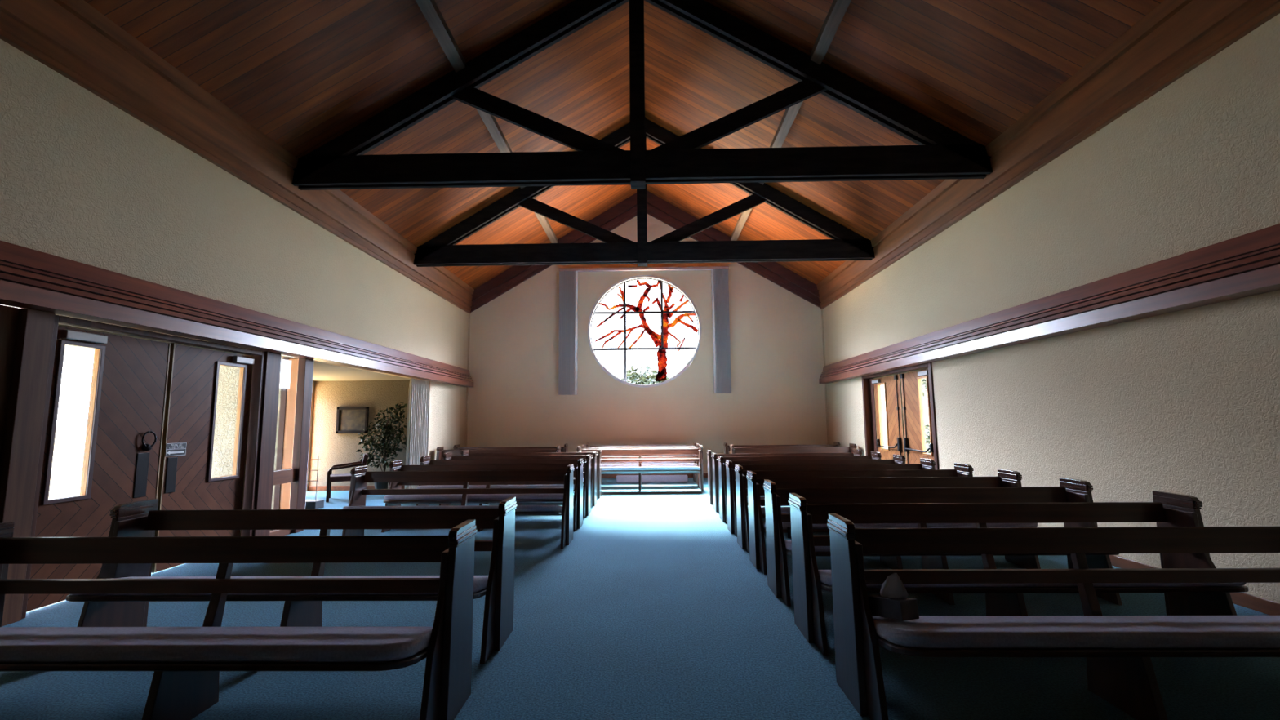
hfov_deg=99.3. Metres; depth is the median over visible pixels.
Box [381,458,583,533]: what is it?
pew
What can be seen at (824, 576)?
cushion
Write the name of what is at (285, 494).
window
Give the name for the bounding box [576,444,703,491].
pew
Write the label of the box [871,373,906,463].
door
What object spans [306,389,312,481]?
window
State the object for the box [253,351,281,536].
trim
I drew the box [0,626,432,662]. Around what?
cushion
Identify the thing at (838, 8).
trim
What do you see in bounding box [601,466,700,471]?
cushion
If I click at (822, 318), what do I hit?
trim
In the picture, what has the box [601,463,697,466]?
cushion
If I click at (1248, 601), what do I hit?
baseboard
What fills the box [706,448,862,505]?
pew
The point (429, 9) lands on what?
trim
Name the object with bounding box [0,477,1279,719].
floor
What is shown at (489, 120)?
trim
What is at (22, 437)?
trim
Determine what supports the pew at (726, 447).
on the floor
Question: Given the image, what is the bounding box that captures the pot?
[373,482,388,488]
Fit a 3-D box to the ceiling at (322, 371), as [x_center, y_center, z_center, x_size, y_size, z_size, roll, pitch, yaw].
[-5.900,0.129,9.529,2.480,0.150,4.470,-1,-6,1]
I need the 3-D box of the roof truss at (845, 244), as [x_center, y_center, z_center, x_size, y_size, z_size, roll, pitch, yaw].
[0.035,-3.305,10.611,8.940,2.974,0.240,-1,-6,1]
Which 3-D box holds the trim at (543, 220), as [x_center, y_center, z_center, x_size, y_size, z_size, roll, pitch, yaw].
[-2.201,-3.182,12.363,0.120,0.162,3.180,-1,-6,1]
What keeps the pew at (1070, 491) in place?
on the floor
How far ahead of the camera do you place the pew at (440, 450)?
11.56 m
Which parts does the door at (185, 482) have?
push plate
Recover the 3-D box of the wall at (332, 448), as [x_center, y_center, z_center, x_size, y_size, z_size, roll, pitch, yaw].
[-5.846,1.585,11.540,2.480,2.300,0.150,-1,-6,1]
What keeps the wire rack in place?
on the floor
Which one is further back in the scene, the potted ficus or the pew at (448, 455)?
the potted ficus
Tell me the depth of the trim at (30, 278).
5.10 m
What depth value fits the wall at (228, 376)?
7.19 m
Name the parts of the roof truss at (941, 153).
king post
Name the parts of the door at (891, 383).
latch rod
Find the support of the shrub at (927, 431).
on the ground
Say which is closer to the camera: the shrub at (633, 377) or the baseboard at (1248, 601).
the baseboard at (1248, 601)
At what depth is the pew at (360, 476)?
6.44 m
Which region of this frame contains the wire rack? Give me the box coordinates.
[305,455,324,509]
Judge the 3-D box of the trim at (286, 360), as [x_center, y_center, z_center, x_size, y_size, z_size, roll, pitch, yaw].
[-4.718,1.105,7.223,0.070,2.280,0.170,-1,-6,1]
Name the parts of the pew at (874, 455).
cap moulding, panel, rail, cap moulding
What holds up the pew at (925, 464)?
on the floor
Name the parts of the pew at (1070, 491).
cap moulding, panel, rail, rail, seat, cap moulding, panel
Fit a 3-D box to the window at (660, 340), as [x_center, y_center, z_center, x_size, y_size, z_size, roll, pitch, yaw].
[0.114,-0.734,13.860,2.878,2.878,0.212,-1,-6,1]
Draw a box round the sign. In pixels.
[164,442,186,456]
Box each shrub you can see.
[620,364,669,384]
[924,422,931,453]
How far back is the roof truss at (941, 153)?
6.92 m
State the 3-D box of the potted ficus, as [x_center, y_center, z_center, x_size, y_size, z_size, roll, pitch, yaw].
[-5.176,1.764,10.978,1.016,1.809,0.660,-1,-6,1]
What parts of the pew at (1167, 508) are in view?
cap moulding, panel, rail, rail, seat, cap moulding, panel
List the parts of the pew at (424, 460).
cap moulding, rail, panel, cap moulding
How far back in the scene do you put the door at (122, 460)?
4.70 m
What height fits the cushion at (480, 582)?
0.139 m
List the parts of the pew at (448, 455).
cap moulding, seat, rail, panel, cap moulding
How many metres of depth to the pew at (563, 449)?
12.56 m
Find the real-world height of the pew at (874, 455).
0.882 m
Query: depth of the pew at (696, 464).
11.96 m
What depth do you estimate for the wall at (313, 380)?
11.46 m
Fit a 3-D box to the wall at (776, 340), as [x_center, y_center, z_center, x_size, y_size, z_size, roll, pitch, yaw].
[0.124,-0.739,13.877,9.420,7.574,0.220,-1,-6,1]
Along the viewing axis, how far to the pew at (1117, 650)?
2.67 m
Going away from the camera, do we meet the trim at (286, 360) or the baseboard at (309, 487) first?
the trim at (286, 360)
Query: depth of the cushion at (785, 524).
4.83 m
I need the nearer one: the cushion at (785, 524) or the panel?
the cushion at (785, 524)
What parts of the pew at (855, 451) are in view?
cap moulding, panel, rail, cap moulding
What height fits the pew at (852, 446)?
0.882 m
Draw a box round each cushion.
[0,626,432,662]
[71,575,488,595]
[342,505,562,511]
[383,493,573,500]
[417,484,583,488]
[601,461,694,463]
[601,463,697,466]
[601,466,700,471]
[747,506,790,514]
[762,521,1037,528]
[784,540,830,551]
[817,569,1246,587]
[872,615,1279,648]
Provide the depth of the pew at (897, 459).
7.77 m
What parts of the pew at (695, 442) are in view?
rail, rail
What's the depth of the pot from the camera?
10.76 m
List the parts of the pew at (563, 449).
cap moulding, rail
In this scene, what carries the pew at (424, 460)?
on the floor
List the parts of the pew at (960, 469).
cap moulding, panel, rail, rail, cap moulding, panel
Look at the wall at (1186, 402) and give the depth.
4.99 m
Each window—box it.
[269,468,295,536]
[279,358,298,509]
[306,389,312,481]
[587,275,701,387]
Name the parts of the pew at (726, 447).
panel, rail, cap moulding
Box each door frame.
[21,314,265,618]
[862,362,938,469]
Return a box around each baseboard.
[307,485,404,490]
[601,473,707,478]
[1109,555,1279,615]
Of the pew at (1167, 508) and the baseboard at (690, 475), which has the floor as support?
the pew at (1167, 508)
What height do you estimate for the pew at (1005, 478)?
0.882 m
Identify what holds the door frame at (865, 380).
attached to the wall at (1186, 402)
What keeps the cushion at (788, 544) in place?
on the pew at (1070, 491)
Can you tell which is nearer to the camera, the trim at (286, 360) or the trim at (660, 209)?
the trim at (286, 360)
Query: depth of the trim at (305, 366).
7.17 m
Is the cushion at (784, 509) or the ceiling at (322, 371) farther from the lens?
the ceiling at (322, 371)
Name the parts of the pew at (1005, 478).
cap moulding, panel, rail, seat, rail, cap moulding, panel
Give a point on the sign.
(171, 449)
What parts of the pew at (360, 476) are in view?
panel, cap moulding, rail, rail, seat, panel, cap moulding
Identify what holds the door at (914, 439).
in the wall at (1186, 402)
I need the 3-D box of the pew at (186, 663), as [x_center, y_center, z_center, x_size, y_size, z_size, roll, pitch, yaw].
[-2.163,1.268,2.561,2.582,0.882,0.664,-1,-6,1]
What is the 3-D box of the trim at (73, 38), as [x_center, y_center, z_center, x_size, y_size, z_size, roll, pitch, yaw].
[-4.499,-2.619,3.702,0.160,0.600,20.600,-1,-6,1]
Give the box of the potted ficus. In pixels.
[356,402,407,488]
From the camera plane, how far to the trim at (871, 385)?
10.91 m
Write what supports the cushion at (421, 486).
on the pew at (424, 460)
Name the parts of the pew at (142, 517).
panel, cap moulding, seat, rail, rail, panel, cap moulding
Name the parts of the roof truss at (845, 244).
king post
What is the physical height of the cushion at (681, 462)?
0.139 m
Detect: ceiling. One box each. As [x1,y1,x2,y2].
[84,0,1164,288]
[312,361,409,381]
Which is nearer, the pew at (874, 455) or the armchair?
the pew at (874, 455)
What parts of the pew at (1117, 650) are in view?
cap moulding, panel, rail, rail, seat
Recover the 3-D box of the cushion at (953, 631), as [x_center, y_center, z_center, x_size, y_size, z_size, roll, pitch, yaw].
[2.316,1.243,2.497,2.418,0.139,0.440,-1,-6,1]
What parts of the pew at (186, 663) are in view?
panel, cap moulding, seat, rail, rail, panel, cap moulding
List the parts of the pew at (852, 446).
rail, cap moulding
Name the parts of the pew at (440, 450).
cap moulding, rail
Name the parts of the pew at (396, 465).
panel, cap moulding, seat, rail, rail, panel, cap moulding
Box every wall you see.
[0,39,468,460]
[210,357,283,530]
[306,380,314,490]
[308,379,409,485]
[466,213,827,473]
[822,13,1279,603]
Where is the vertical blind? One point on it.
(568, 277)
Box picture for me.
[335,406,368,433]
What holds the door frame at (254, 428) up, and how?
attached to the wall at (83, 180)
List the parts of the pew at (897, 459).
cap moulding, panel, rail, cap moulding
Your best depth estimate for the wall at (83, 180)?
5.36 m
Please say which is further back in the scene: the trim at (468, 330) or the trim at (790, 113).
the trim at (468, 330)
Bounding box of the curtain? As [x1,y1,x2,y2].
[404,377,430,488]
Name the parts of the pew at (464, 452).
cap moulding, rail, panel, cap moulding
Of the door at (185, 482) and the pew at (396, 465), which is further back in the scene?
the pew at (396, 465)
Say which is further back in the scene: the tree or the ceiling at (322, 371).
the tree
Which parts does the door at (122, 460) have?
push plate, handle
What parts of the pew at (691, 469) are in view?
rail, seat, rail, panel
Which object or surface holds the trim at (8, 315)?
attached to the wall at (83, 180)
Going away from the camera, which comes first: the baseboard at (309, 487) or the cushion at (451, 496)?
the cushion at (451, 496)
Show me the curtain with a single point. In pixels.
(418, 409)
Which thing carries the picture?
attached to the wall at (332, 448)
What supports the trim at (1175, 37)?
attached to the wall at (1186, 402)
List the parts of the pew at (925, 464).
cap moulding, panel, rail, cap moulding, panel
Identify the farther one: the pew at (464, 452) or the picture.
the picture
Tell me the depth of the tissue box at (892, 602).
2.57 m
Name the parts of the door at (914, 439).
latch rod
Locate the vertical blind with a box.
[558,266,731,395]
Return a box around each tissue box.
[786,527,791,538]
[868,573,919,620]
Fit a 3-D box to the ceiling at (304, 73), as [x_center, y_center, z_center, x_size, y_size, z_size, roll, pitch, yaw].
[-0.104,-4.247,3.795,9.420,3.026,21.040,-1,-6,1]
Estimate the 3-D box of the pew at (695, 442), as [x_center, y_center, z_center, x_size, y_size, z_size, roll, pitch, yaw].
[0.028,2.362,12.570,2.582,0.882,0.664,-1,-6,1]
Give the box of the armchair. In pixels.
[325,453,368,502]
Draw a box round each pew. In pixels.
[0,519,477,719]
[65,496,516,663]
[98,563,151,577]
[342,463,574,549]
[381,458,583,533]
[416,453,591,518]
[433,445,560,485]
[439,450,597,507]
[453,443,568,456]
[461,448,601,498]
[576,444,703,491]
[581,443,699,486]
[585,441,696,482]
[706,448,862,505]
[711,451,881,513]
[717,454,906,524]
[723,441,839,453]
[724,457,935,537]
[729,443,857,453]
[734,462,973,553]
[746,468,1040,574]
[763,477,1122,605]
[788,490,1248,655]
[826,513,1279,719]
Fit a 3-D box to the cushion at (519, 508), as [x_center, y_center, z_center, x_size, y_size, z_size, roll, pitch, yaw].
[-2.091,1.685,6.139,2.418,0.139,0.440,-1,-6,1]
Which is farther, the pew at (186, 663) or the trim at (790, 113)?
the trim at (790, 113)
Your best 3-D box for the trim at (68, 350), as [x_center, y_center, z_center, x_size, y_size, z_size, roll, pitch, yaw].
[-5.990,-0.366,4.755,2.450,0.120,5.130,-1,-6,1]
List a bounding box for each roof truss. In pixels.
[292,0,992,190]
[413,116,875,266]
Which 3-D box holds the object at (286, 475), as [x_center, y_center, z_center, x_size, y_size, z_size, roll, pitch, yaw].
[-4.530,1.075,6.875,0.100,2.260,0.470,-1,-6,1]
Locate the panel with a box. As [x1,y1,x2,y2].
[616,475,688,482]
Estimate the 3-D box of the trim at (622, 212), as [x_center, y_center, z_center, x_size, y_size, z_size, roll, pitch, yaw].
[-2.141,-2.806,13.980,4.490,3.204,0.120,-1,-6,1]
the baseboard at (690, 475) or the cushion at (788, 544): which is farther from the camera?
the baseboard at (690, 475)
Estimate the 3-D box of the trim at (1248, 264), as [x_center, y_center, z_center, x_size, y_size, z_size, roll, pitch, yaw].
[4.309,-0.757,3.248,0.210,0.430,20.460,-1,-6,1]
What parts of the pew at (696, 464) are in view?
rail, rail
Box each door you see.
[26,324,170,612]
[151,342,254,573]
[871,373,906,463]
[900,368,933,463]
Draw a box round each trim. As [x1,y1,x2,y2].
[0,0,474,313]
[0,240,473,386]
[0,304,19,463]
[0,307,55,626]
[64,345,287,357]
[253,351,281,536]
[273,357,293,509]
[289,358,313,533]
[415,0,465,72]
[465,313,470,447]
[470,192,636,312]
[475,88,525,189]
[533,197,557,243]
[603,492,701,493]
[646,190,821,307]
[730,194,751,240]
[733,393,734,440]
[759,81,803,185]
[810,0,851,65]
[816,0,1279,309]
[818,223,1279,383]
[821,309,829,444]
[869,377,877,451]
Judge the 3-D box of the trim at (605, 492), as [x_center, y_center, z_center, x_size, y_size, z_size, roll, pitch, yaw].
[0.242,2.571,10.528,1.890,0.012,0.060,-1,-6,1]
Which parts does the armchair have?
seat, armrest, armrest, backrest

